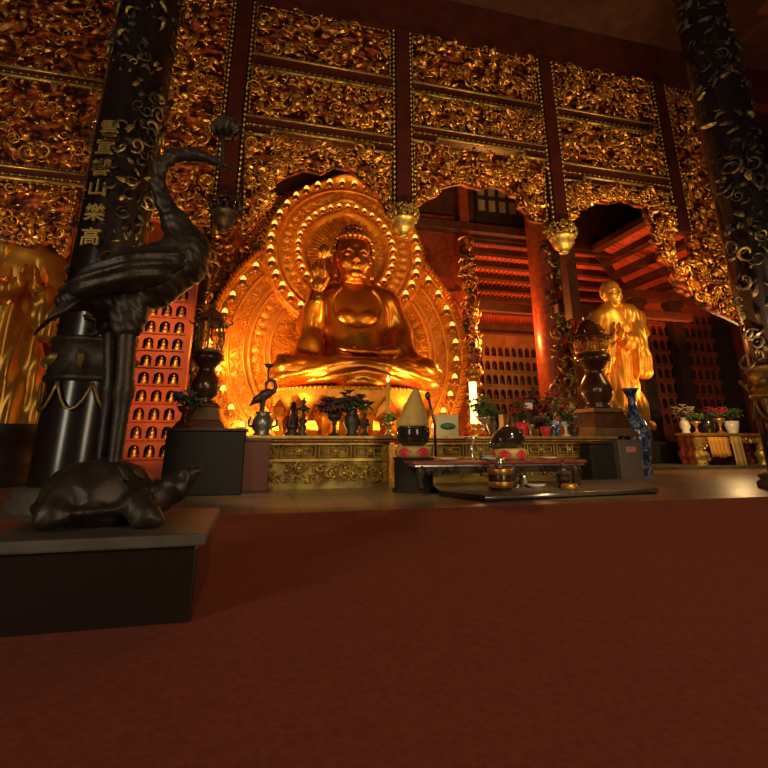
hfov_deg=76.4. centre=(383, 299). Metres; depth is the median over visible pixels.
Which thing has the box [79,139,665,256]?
wall
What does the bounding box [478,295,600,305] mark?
purlin
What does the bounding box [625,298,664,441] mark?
pilaster
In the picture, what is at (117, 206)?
column
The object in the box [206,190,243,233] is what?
pendant
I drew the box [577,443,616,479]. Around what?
base cabinet
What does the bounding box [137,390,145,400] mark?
figurine
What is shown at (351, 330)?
statue
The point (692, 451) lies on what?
table
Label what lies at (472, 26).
beam
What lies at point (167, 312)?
figurine
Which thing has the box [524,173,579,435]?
column
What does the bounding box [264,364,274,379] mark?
drip tray
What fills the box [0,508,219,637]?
plinth
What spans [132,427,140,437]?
figurine
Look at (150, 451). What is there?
figurine
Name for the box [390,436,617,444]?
tabletop
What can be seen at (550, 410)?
bouquet
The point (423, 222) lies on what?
tie beam
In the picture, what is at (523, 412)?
bouquet
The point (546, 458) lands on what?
plate
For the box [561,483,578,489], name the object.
bowl
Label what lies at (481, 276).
purlin
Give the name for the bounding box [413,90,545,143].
carved panel
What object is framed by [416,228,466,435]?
panelling
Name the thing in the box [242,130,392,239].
carved panel
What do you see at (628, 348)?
monk statue
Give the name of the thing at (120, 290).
statue
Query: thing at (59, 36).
carved panel
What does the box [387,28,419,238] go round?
post
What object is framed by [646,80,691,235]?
post
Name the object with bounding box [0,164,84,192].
beam
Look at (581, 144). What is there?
carved panel
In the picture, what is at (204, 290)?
column
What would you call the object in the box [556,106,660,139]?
beam
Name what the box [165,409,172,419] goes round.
figurine
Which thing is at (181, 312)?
figurine
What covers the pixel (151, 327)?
figurine
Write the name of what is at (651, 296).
lintel beam
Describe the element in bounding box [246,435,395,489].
altar table
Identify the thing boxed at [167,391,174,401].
figurine
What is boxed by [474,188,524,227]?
window
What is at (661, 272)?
purlin
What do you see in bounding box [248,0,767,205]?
ceiling
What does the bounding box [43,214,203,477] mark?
wall
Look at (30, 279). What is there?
monk statue
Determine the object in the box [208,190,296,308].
carved panel
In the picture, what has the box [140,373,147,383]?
figurine
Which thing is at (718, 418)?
bouquet
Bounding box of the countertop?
[246,435,395,444]
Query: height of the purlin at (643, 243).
0.340 m
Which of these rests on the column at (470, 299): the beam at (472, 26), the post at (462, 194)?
the post at (462, 194)
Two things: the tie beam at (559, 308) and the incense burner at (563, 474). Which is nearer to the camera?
the incense burner at (563, 474)
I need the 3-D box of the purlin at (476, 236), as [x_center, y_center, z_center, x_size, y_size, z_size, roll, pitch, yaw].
[-3.397,-4.059,25.069,32.527,0.320,0.420,4,-16,-13]
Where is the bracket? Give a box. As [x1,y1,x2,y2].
[667,257,738,325]
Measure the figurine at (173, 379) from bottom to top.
0.386 m
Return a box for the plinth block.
[161,428,247,495]
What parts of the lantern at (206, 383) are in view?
turned stem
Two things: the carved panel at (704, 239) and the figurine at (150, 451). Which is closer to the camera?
the figurine at (150, 451)
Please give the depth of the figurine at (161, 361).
16.98 m
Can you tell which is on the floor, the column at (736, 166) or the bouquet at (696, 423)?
the column at (736, 166)
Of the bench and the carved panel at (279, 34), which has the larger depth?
the carved panel at (279, 34)
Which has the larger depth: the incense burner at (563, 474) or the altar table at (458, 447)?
the altar table at (458, 447)
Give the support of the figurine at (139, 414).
in the wall at (154, 464)
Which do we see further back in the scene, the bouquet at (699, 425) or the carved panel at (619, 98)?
the bouquet at (699, 425)
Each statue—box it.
[0,241,66,487]
[29,115,241,531]
[267,224,442,389]
[589,280,656,474]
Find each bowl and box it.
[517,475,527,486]
[555,471,571,482]
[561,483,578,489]
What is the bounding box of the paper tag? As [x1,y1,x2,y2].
[524,403,532,408]
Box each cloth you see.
[395,386,429,426]
[479,455,493,459]
[730,436,747,464]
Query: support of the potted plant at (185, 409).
on the plinth block
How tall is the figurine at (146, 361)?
0.386 m
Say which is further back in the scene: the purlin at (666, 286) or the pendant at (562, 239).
the purlin at (666, 286)
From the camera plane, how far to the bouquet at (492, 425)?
15.76 m
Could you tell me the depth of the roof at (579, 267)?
30.39 m
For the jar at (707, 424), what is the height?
1.017 m
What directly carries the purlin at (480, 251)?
attached to the roof at (579, 267)
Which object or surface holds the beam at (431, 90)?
attached to the post at (402, 220)
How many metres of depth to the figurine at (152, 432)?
16.32 m
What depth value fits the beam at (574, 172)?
18.48 m
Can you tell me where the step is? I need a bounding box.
[651,461,766,469]
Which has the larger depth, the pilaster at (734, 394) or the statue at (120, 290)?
the pilaster at (734, 394)
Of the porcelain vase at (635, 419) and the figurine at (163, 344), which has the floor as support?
the porcelain vase at (635, 419)
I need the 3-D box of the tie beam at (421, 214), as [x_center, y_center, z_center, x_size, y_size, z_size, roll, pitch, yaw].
[2.381,-4.456,26.340,2.956,0.300,0.260,4,-16,-13]
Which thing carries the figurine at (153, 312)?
in the wall at (154, 464)
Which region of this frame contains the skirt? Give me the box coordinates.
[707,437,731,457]
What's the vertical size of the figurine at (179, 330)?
0.386 m
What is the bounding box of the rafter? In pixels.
[594,252,622,287]
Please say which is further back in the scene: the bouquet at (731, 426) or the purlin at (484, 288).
the purlin at (484, 288)
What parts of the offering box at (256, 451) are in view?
lid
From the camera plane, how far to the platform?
10.96 m
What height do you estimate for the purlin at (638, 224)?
0.340 m
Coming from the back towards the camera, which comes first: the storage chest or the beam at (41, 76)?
the storage chest
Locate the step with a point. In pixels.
(714, 464)
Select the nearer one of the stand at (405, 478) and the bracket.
the stand at (405, 478)
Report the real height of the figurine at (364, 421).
0.639 m
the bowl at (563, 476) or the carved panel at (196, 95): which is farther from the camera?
the carved panel at (196, 95)
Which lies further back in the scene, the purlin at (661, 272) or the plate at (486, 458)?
the purlin at (661, 272)
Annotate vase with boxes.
[507,408,516,426]
[621,388,652,478]
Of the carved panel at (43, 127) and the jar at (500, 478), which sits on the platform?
the jar at (500, 478)
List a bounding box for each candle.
[384,377,389,434]
[499,415,503,427]
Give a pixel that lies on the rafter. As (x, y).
(609, 270)
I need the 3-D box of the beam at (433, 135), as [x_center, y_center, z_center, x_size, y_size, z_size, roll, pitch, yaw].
[3.421,-5.531,17.521,5.210,0.707,0.490,4,-16,-13]
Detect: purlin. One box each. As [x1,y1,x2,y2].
[77,208,602,266]
[80,192,591,250]
[461,284,602,300]
[474,260,611,279]
[476,272,601,289]
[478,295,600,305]
[591,202,667,251]
[601,225,667,265]
[610,239,685,278]
[621,257,687,290]
[647,281,672,291]
[702,284,727,289]
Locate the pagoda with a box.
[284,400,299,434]
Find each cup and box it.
[464,437,477,459]
[527,424,534,435]
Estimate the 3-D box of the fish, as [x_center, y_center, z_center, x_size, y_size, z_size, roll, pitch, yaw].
[3.063,3.412,12.095,0.780,0.572,0.767,-9,-18,29]
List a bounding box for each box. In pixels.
[241,439,271,493]
[604,440,644,481]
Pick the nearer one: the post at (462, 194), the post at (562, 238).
the post at (562, 238)
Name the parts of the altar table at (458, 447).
gilt rail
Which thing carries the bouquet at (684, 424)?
on the table at (692, 451)
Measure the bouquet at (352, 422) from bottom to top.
1.275 m
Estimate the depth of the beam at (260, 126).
15.88 m
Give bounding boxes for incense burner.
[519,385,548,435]
[555,459,571,487]
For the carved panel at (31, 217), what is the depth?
13.22 m
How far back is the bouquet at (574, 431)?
15.69 m
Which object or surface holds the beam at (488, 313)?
attached to the wall at (502, 343)
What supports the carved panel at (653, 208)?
attached to the beam at (574, 172)
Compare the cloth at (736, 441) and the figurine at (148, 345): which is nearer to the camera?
the figurine at (148, 345)
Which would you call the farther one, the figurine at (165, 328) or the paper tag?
the figurine at (165, 328)
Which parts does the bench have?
leg, leg, leg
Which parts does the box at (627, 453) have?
lid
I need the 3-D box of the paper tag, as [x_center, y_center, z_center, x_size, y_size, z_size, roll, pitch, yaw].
[4.692,3.454,15.901,0.314,0.210,0.020,4,-16,-13]
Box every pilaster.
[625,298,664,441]
[661,301,711,461]
[709,312,757,460]
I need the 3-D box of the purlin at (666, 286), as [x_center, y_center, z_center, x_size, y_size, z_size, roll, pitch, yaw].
[18.231,-1.657,27.328,0.550,0.340,12.471,4,-16,-13]
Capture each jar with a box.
[248,411,277,434]
[487,456,513,490]
[700,411,714,432]
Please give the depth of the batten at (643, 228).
27.62 m
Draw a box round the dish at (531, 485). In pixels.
[526,483,544,487]
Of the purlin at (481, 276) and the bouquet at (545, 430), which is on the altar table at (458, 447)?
the bouquet at (545, 430)
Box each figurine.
[130,445,137,457]
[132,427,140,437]
[134,408,142,419]
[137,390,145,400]
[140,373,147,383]
[142,355,149,365]
[144,338,152,348]
[145,445,153,456]
[147,322,154,331]
[148,427,155,437]
[149,310,156,314]
[150,408,157,419]
[152,391,160,401]
[154,373,162,383]
[157,356,164,365]
[159,339,166,348]
[161,322,168,331]
[163,306,170,315]
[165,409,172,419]
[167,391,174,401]
[169,373,177,383]
[171,356,179,366]
[174,340,181,349]
[176,323,182,332]
[178,307,184,316]
[179,293,186,300]
[360,413,369,435]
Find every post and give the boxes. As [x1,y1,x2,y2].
[206,0,256,233]
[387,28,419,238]
[457,186,469,247]
[532,57,577,254]
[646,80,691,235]
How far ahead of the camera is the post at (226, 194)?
15.32 m
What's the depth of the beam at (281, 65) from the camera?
16.55 m
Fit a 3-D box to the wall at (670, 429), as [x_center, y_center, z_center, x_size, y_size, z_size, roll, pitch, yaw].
[18.371,4.510,27.517,9.950,8.900,0.545,4,-16,-13]
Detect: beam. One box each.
[0,64,103,93]
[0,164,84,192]
[212,0,767,113]
[243,114,394,159]
[249,52,394,98]
[411,80,543,120]
[411,124,547,165]
[412,212,454,220]
[415,217,525,239]
[476,302,532,314]
[477,323,575,336]
[479,312,532,316]
[554,303,692,322]
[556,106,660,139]
[563,162,672,197]
[621,289,696,305]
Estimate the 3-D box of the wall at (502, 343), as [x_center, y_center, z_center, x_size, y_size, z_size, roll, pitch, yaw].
[1.370,4.229,29.621,45.000,10.600,0.545,4,-16,-13]
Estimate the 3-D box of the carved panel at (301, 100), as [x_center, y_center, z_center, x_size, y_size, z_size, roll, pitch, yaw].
[-2.026,-6.606,16.235,4.932,1.924,0.789,4,-16,-13]
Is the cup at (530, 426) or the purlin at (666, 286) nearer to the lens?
the cup at (530, 426)
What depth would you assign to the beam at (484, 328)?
31.41 m
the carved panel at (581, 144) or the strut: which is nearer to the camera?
the carved panel at (581, 144)
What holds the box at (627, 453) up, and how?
on the floor
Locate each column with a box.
[2,0,186,514]
[157,201,218,422]
[457,235,485,431]
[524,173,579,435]
[672,0,767,488]
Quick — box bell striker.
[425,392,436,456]
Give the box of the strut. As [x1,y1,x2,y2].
[559,226,581,320]
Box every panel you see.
[0,0,116,79]
[0,76,100,172]
[0,179,80,258]
[151,0,233,226]
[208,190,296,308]
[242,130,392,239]
[246,66,394,134]
[253,4,391,75]
[412,33,538,102]
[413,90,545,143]
[413,139,548,224]
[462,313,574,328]
[553,61,656,123]
[559,119,666,176]
[566,179,678,271]
[665,86,729,283]
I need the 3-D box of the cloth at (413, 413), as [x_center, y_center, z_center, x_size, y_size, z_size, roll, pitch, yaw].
[0.723,2.695,12.389,0.832,0.995,0.832,-9,-18,30]
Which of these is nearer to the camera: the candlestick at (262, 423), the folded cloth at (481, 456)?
the folded cloth at (481, 456)
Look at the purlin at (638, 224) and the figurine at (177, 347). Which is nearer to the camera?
the figurine at (177, 347)
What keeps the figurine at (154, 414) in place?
in the wall at (154, 464)
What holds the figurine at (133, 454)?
in the wall at (154, 464)
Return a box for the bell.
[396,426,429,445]
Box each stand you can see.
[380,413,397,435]
[392,457,435,493]
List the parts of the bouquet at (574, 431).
pot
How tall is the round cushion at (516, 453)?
0.266 m
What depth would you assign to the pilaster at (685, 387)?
26.55 m
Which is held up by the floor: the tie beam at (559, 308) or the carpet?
the carpet
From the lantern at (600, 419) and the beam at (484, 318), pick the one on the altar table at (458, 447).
the lantern at (600, 419)
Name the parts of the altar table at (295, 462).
gilt rail, corner post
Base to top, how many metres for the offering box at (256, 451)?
1.230 m
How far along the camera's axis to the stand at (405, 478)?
11.55 m
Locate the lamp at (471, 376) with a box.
[463,367,480,435]
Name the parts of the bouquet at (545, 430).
pot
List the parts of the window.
pane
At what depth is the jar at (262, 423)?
13.17 m
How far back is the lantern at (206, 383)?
12.05 m
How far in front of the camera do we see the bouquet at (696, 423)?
22.38 m
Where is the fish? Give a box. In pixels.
[488,426,524,448]
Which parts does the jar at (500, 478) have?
knob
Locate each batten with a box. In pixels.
[604,228,686,275]
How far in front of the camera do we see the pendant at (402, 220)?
15.54 m
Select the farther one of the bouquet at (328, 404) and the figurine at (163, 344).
the figurine at (163, 344)
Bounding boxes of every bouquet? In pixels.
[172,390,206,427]
[314,396,349,435]
[334,389,374,435]
[466,395,497,435]
[478,405,504,435]
[507,396,531,435]
[532,390,568,435]
[535,413,553,435]
[556,405,576,435]
[560,414,583,435]
[672,404,693,432]
[683,413,703,432]
[691,413,703,432]
[703,407,730,432]
[719,405,743,432]
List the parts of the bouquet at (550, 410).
pot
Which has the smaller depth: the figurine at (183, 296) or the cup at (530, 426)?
the cup at (530, 426)
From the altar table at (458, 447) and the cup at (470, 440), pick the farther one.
the altar table at (458, 447)
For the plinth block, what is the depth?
11.06 m
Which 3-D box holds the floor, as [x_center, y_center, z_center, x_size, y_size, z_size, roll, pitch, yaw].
[2.919,4.859,12.229,60.000,0.200,60.000,4,-16,-13]
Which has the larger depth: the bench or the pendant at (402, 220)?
the pendant at (402, 220)
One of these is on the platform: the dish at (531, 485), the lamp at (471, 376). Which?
the dish at (531, 485)
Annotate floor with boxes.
[0,468,767,522]
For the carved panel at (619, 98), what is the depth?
19.55 m
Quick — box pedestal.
[271,385,429,435]
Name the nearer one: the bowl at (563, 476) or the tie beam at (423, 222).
the bowl at (563, 476)
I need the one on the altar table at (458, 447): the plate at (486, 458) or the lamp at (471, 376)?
the lamp at (471, 376)
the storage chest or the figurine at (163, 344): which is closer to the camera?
the figurine at (163, 344)
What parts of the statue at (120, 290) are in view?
lotus stem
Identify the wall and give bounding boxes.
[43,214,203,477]
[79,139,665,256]
[125,315,718,441]
[621,300,758,460]
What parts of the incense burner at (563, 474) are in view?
roofed lid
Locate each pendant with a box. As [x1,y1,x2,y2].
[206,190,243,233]
[387,201,419,238]
[546,218,577,254]
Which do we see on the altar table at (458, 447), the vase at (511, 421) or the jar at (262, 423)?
the vase at (511, 421)
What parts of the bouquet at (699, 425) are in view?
pot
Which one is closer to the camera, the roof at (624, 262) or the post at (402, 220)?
the post at (402, 220)
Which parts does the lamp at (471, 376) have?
lotus crown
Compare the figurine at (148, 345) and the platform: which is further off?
the figurine at (148, 345)
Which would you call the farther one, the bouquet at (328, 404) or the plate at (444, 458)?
the bouquet at (328, 404)
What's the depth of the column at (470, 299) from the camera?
24.47 m
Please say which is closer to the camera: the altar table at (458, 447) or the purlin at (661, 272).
the altar table at (458, 447)
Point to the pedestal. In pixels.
(317, 424)
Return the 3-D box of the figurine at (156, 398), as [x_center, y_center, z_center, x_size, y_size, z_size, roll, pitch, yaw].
[-7.765,3.290,16.695,0.271,0.386,0.165,4,-16,-13]
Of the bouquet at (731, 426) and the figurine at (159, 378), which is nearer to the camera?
the figurine at (159, 378)
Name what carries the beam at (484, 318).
attached to the wall at (502, 343)
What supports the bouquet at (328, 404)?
on the altar table at (295, 462)
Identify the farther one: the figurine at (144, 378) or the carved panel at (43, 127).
the figurine at (144, 378)
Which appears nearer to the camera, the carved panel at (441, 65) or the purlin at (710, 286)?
the carved panel at (441, 65)
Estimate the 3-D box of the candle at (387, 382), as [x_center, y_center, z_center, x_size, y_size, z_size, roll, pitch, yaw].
[0.119,3.179,14.773,0.247,1.812,0.241,4,-16,-13]
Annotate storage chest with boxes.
[651,442,681,463]
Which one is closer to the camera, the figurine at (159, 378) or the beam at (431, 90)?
the figurine at (159, 378)
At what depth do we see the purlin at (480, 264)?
29.25 m
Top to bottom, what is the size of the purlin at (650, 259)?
0.340 m
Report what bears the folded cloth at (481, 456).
on the bench
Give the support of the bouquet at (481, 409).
on the altar table at (458, 447)
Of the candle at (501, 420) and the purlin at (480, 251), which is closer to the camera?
the candle at (501, 420)
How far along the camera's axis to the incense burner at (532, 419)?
16.12 m
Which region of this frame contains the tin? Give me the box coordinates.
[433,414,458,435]
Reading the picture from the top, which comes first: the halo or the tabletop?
the halo
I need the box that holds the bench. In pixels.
[404,458,586,490]
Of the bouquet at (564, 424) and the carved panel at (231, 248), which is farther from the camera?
the carved panel at (231, 248)
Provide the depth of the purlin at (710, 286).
28.43 m
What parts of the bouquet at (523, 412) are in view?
pot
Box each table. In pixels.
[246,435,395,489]
[389,436,617,482]
[675,433,765,465]
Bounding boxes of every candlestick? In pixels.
[248,364,277,434]
[297,397,309,435]
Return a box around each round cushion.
[395,446,431,457]
[492,448,527,459]
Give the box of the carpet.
[0,497,767,767]
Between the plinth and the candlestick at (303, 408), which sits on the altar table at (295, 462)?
the candlestick at (303, 408)
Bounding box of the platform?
[433,479,658,500]
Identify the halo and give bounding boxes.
[204,172,468,435]
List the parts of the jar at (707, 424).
lid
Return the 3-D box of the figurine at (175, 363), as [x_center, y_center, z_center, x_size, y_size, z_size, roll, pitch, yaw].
[-7.304,2.168,17.136,0.271,0.386,0.165,4,-16,-13]
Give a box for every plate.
[441,457,456,460]
[483,457,505,460]
[541,457,557,459]
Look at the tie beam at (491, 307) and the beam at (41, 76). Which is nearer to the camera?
the beam at (41, 76)
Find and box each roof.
[78,204,607,303]
[603,215,686,292]
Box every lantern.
[172,302,233,427]
[565,313,640,436]
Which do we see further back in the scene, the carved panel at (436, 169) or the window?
the window

